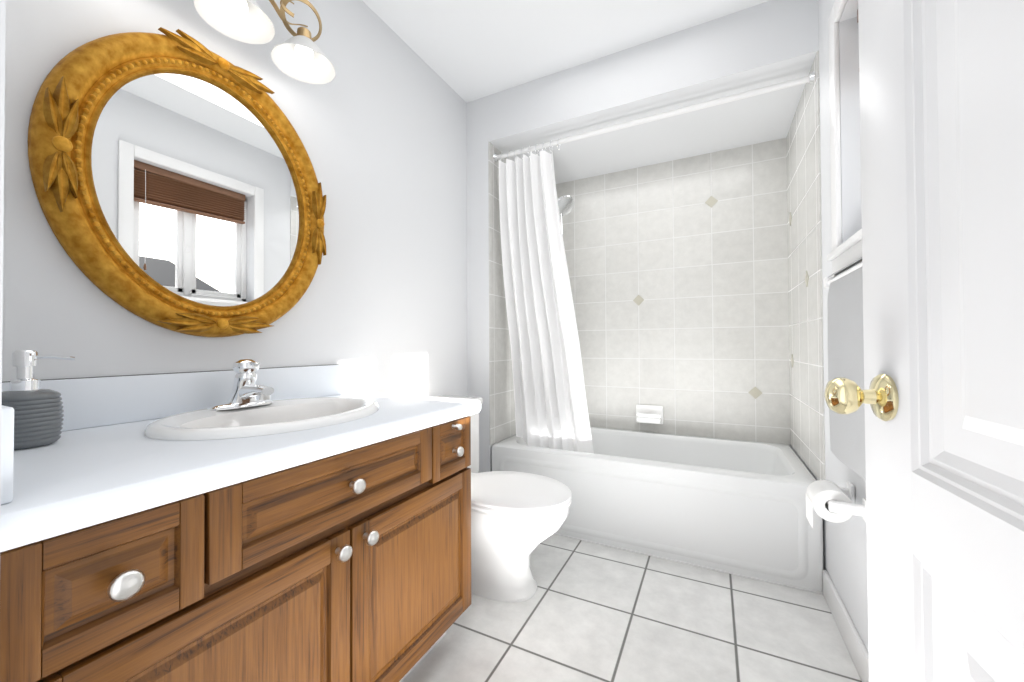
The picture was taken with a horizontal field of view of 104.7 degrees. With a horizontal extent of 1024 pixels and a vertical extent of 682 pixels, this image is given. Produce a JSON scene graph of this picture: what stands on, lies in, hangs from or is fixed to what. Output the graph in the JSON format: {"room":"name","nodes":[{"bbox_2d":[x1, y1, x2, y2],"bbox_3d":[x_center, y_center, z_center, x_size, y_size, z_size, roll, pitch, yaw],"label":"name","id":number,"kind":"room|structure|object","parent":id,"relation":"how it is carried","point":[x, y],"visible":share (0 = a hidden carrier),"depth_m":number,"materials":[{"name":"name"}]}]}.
{"room":"bathroom","nodes":[
{"label":"bathroom","id":0,"kind":"room"},
{"bbox_2d":[0,0,5,508],"bbox_3d":[-0.409,-0.226,0.201,1.700,2.460,0.285,-1,-1,27],"label":"wall","id":1,"kind":"structure","parent":0,"point":[2,53],"depth_m":0.44,"materials":[{"name":"white paint"}]},
{"bbox_2d":[824,0,1023,681],"bbox_3d":[0.355,-0.026,0.212,0.167,2.030,0.808,-1,-1,27],"label":"door","id":2,"kind":"structure","parent":1,"relation":"in","point":[940,396],"depth_m":0.42,"materials":[{"name":"white paint"}]},
{"bbox_2d":[2,0,467,396],"bbox_3d":[-0.599,-0.205,1.814,0.100,2.460,2.990,-1,-1,27],"label":"wall","id":3,"kind":"structure","parent":0,"point":[378,122],"depth_m":1.52,"materials":[{"name":"white paint"}]},
{"bbox_2d":[28,27,325,336],"bbox_3d":[-0.848,-0.423,1.143,0.065,0.824,0.704,-1,-1,27],"label":"mirror","id":4,"kind":"object","parent":3,"relation":"attached to","point":[177,186],"visible":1,"depth_m":1.06,"materials":[{"name":"gold glass"}]},
{"bbox_2d":[194,0,334,83],"bbox_3d":[-0.780,-0.995,1.089,0.250,0.245,0.580,-1,-1,27],"label":"sconce","id":5,"kind":"object","parent":3,"relation":"attached to","point":[300,56],"visible":1,"depth_m":1.18,"materials":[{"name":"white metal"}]},
{"bbox_2d":[466,96,515,472],"bbox_3d":[-0.028,-0.198,2.663,0.150,2.460,0.760,-1,-1,27],"label":"wall","id":6,"kind":"structure","parent":3,"relation":"attached to","point":[477,260],"depth_m":2.32,"materials":[{"name":"white paint"}]},
{"bbox_2d":[488,142,515,445],"bbox_3d":[0.039,-0.276,2.626,0.006,1.765,0.754,-1,-1,27],"label":"tiled wall","id":7,"kind":"structure","parent":0,"point":[502,410],"depth_m":2.37,"materials":[{"name":"white tile"}]},
{"bbox_2d":[558,195,574,234],"bbox_3d":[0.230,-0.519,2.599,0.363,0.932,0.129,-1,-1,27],"label":"shower head","id":8,"kind":"object","parent":7,"relation":"attached to","point":[566,203],"visible":0.42,"depth_m":2.54},
{"bbox_2d":[362,0,769,102],"bbox_3d":[0.197,-1.494,1.423,1.900,0.100,2.990,-1,-1,27],"label":"ceiling","id":9,"kind":"structure","parent":0,"point":[466,51],"depth_m":1.83,"materials":[{"name":"white paint"}]},
{"bbox_2d":[402,534,861,681],"bbox_3d":[0.210,1.066,1.392,1.900,0.100,2.990,-1,-1,27],"label":"floor","id":10,"kind":"structure","parent":0,"point":[590,612],"depth_m":1.39,"materials":[{"name":"tile"}]},
{"bbox_2d":[0,359,480,681],"bbox_3d":[-0.599,0.532,1.034,0.588,0.967,1.039,-1,-1,27],"label":"bathroom vanity","id":11,"kind":"object","parent":10,"relation":"on","point":[247,520],"visible":1,"depth_m":0.77,"materials":[{"name":"brown wood"}]},
{"bbox_2d":[0,363,480,554],"bbox_3d":[-0.603,0.167,1.039,0.583,0.166,1.039,-1,-1,27],"label":"countertop","id":12,"kind":"structure","parent":11,"relation":"on","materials":[{"name":"white"}]},
{"bbox_2d":[2,350,74,449],"bbox_3d":[-0.917,0.108,0.749,0.097,0.180,0.105,-1,-1,27],"label":"soap dispenser","id":13,"kind":"object","parent":12,"relation":"on","point":[38,416],"visible":0.92,"depth_m":0.73,"materials":[{"name":"grey ceramic"}]},
{"bbox_2d":[206,359,274,410],"bbox_3d":[-0.730,0.118,1.104,0.156,0.135,0.170,-1,-1,27],"label":"faucet","id":14,"kind":"object","parent":12,"relation":"on","point":[242,397],"depth_m":1.09,"materials":[{"name":"silver metal"}]},
{"bbox_2d":[144,397,378,487],"bbox_3d":[-0.610,0.265,1.042,0.438,0.171,0.538,-1,-1,27],"label":"sink","id":15,"kind":"object","parent":12,"relation":"in","point":[226,425],"depth_m":0.96,"materials":[{"name":"white ceramic"}]},
{"bbox_2d":[437,395,571,601],"bbox_3d":[-0.132,0.652,1.709,0.795,0.738,0.540,-1,-1,27],"label":"toilet","id":16,"kind":"object","parent":10,"relation":"on","point":[517,518],"visible":0.58,"depth_m":1.56,"materials":[{"name":"white ceramic"}]},
{"bbox_2d":[492,427,822,594],"bbox_3d":[0.732,0.808,2.260,1.534,0.430,0.758,-1,-1,27],"label":"bathtub","id":17,"kind":"object","parent":10,"relation":"on","point":[734,507],"visible":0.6,"depth_m":1.86,"materials":[{"name":"white ceramic"}]},
{"bbox_2d":[488,0,818,183],"bbox_3d":[0.724,-1.301,2.292,1.550,0.270,0.760,-1,-1,27],"label":"soffit","id":18,"kind":"structure","parent":0,"point":[768,43],"depth_m":2.00,"materials":[{"name":"white paint"}]},
{"bbox_2d":[792,0,868,653],"bbox_3d":[1.037,-0.224,0.984,0.170,2.460,2.990,-1,-1,27],"label":"wall","id":19,"kind":"structure","parent":0,"point":[845,555],"depth_m":1.34,"materials":[{"name":"white paint"}]},
{"bbox_2d":[493,71,814,453],"bbox_3d":[0.620,-0.232,2.062,1.549,1.798,0.192,-1,-1,27],"label":"rail","id":20,"kind":"object","parent":19,"relation":"attached to","point":[551,408],"visible":0.96,"depth_m":2.29,"materials":[{"name":"white fabric"}]},
{"bbox_2d":[498,149,594,453],"bbox_3d":[0.188,-0.196,2.281,0.532,1.735,0.192,-1,-1,27],"label":"shower curtain","id":21,"kind":"object","parent":20,"relation":"hanging from","point":[551,410],"depth_m":2.29,"materials":[{"name":"white fabric"}]},
{"bbox_2d":[786,51,824,479],"bbox_3d":[1.416,-0.292,1.927,0.006,1.765,0.754,-1,-1,27],"label":"tile","id":22,"kind":"structure","parent":19,"relation":"attached to","point":[806,370],"depth_m":1.82,"materials":[{"name":"white tile"}]},
{"bbox_2d":[806,480,865,527],"bbox_3d":[1.000,0.511,1.226,0.128,0.126,0.194,-1,-1,27],"label":"paper holder","id":23,"kind":"object","parent":19,"relation":"attached to","point":[829,501],"visible":0.9,"depth_m":1.20,"materials":[{"name":"white paper"}]},
{"bbox_2d":[827,0,861,276],"bbox_3d":[1.016,-0.693,1.022,0.163,0.930,0.820,-1,-1,27],"label":"window","id":24,"kind":"structure","parent":19,"relation":"in","point":[841,255],"depth_m":1.35,"materials":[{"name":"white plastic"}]},
{"bbox_2d":[823,257,865,480],"bbox_3d":[0.936,0.063,1.038,0.064,0.580,0.644,-1,-1,27],"label":"towel","id":25,"kind":"object","parent":19,"relation":"attached to","point":[844,285],"visible":0.6,"depth_m":1.11,"materials":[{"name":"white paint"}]},
{"bbox_2d":[823,570,868,681],"bbox_3d":[0.831,0.955,0.755,0.014,0.100,1.844,-1,-1,27],"label":"baseboard","id":26,"kind":"structure","parent":19,"relation":"attached to","point":[857,650],"depth_m":1.30,"materials":[{"name":"white paint"}]},
{"bbox_3d":[0.857,-0.202,2.696,1.700,2.460,0.100,-1,-1,27],"label":"wall","id":27,"kind":"structure","parent":0,"visible":0},
{"bbox_2d":[556,138,789,444],"bbox_3d":[0.900,-0.281,2.615,1.550,1.765,0.006,-1,-1,27],"label":"tile","id":28,"kind":"structure","parent":27,"relation":"attached to","point":[695,342],"depth_m":2.50,"materials":[{"name":"white tile"}]},
{"bbox_2d":[636,404,662,423],"bbox_3d":[0.891,0.481,2.570,0.170,0.120,0.070,-1,-1,27],"label":"soap dish","id":29,"kind":"object","parent":28,"relation":"attached to","point":[651,414],"visible":1,"depth_m":2.56,"materials":[{"name":"white ceramic"}]},
{"bbox_2d":[633,196,808,398],"bbox_3d":[0.880,-0.277,2.319,1.305,1.244,0.541,-1,-1,27],"label":"accent tiles","id":30,"kind":"object","parent":28,"relation":"attached to","point":[754,392],"depth_m":2.34,"materials":[{"name":"beige tile"}]}
]}

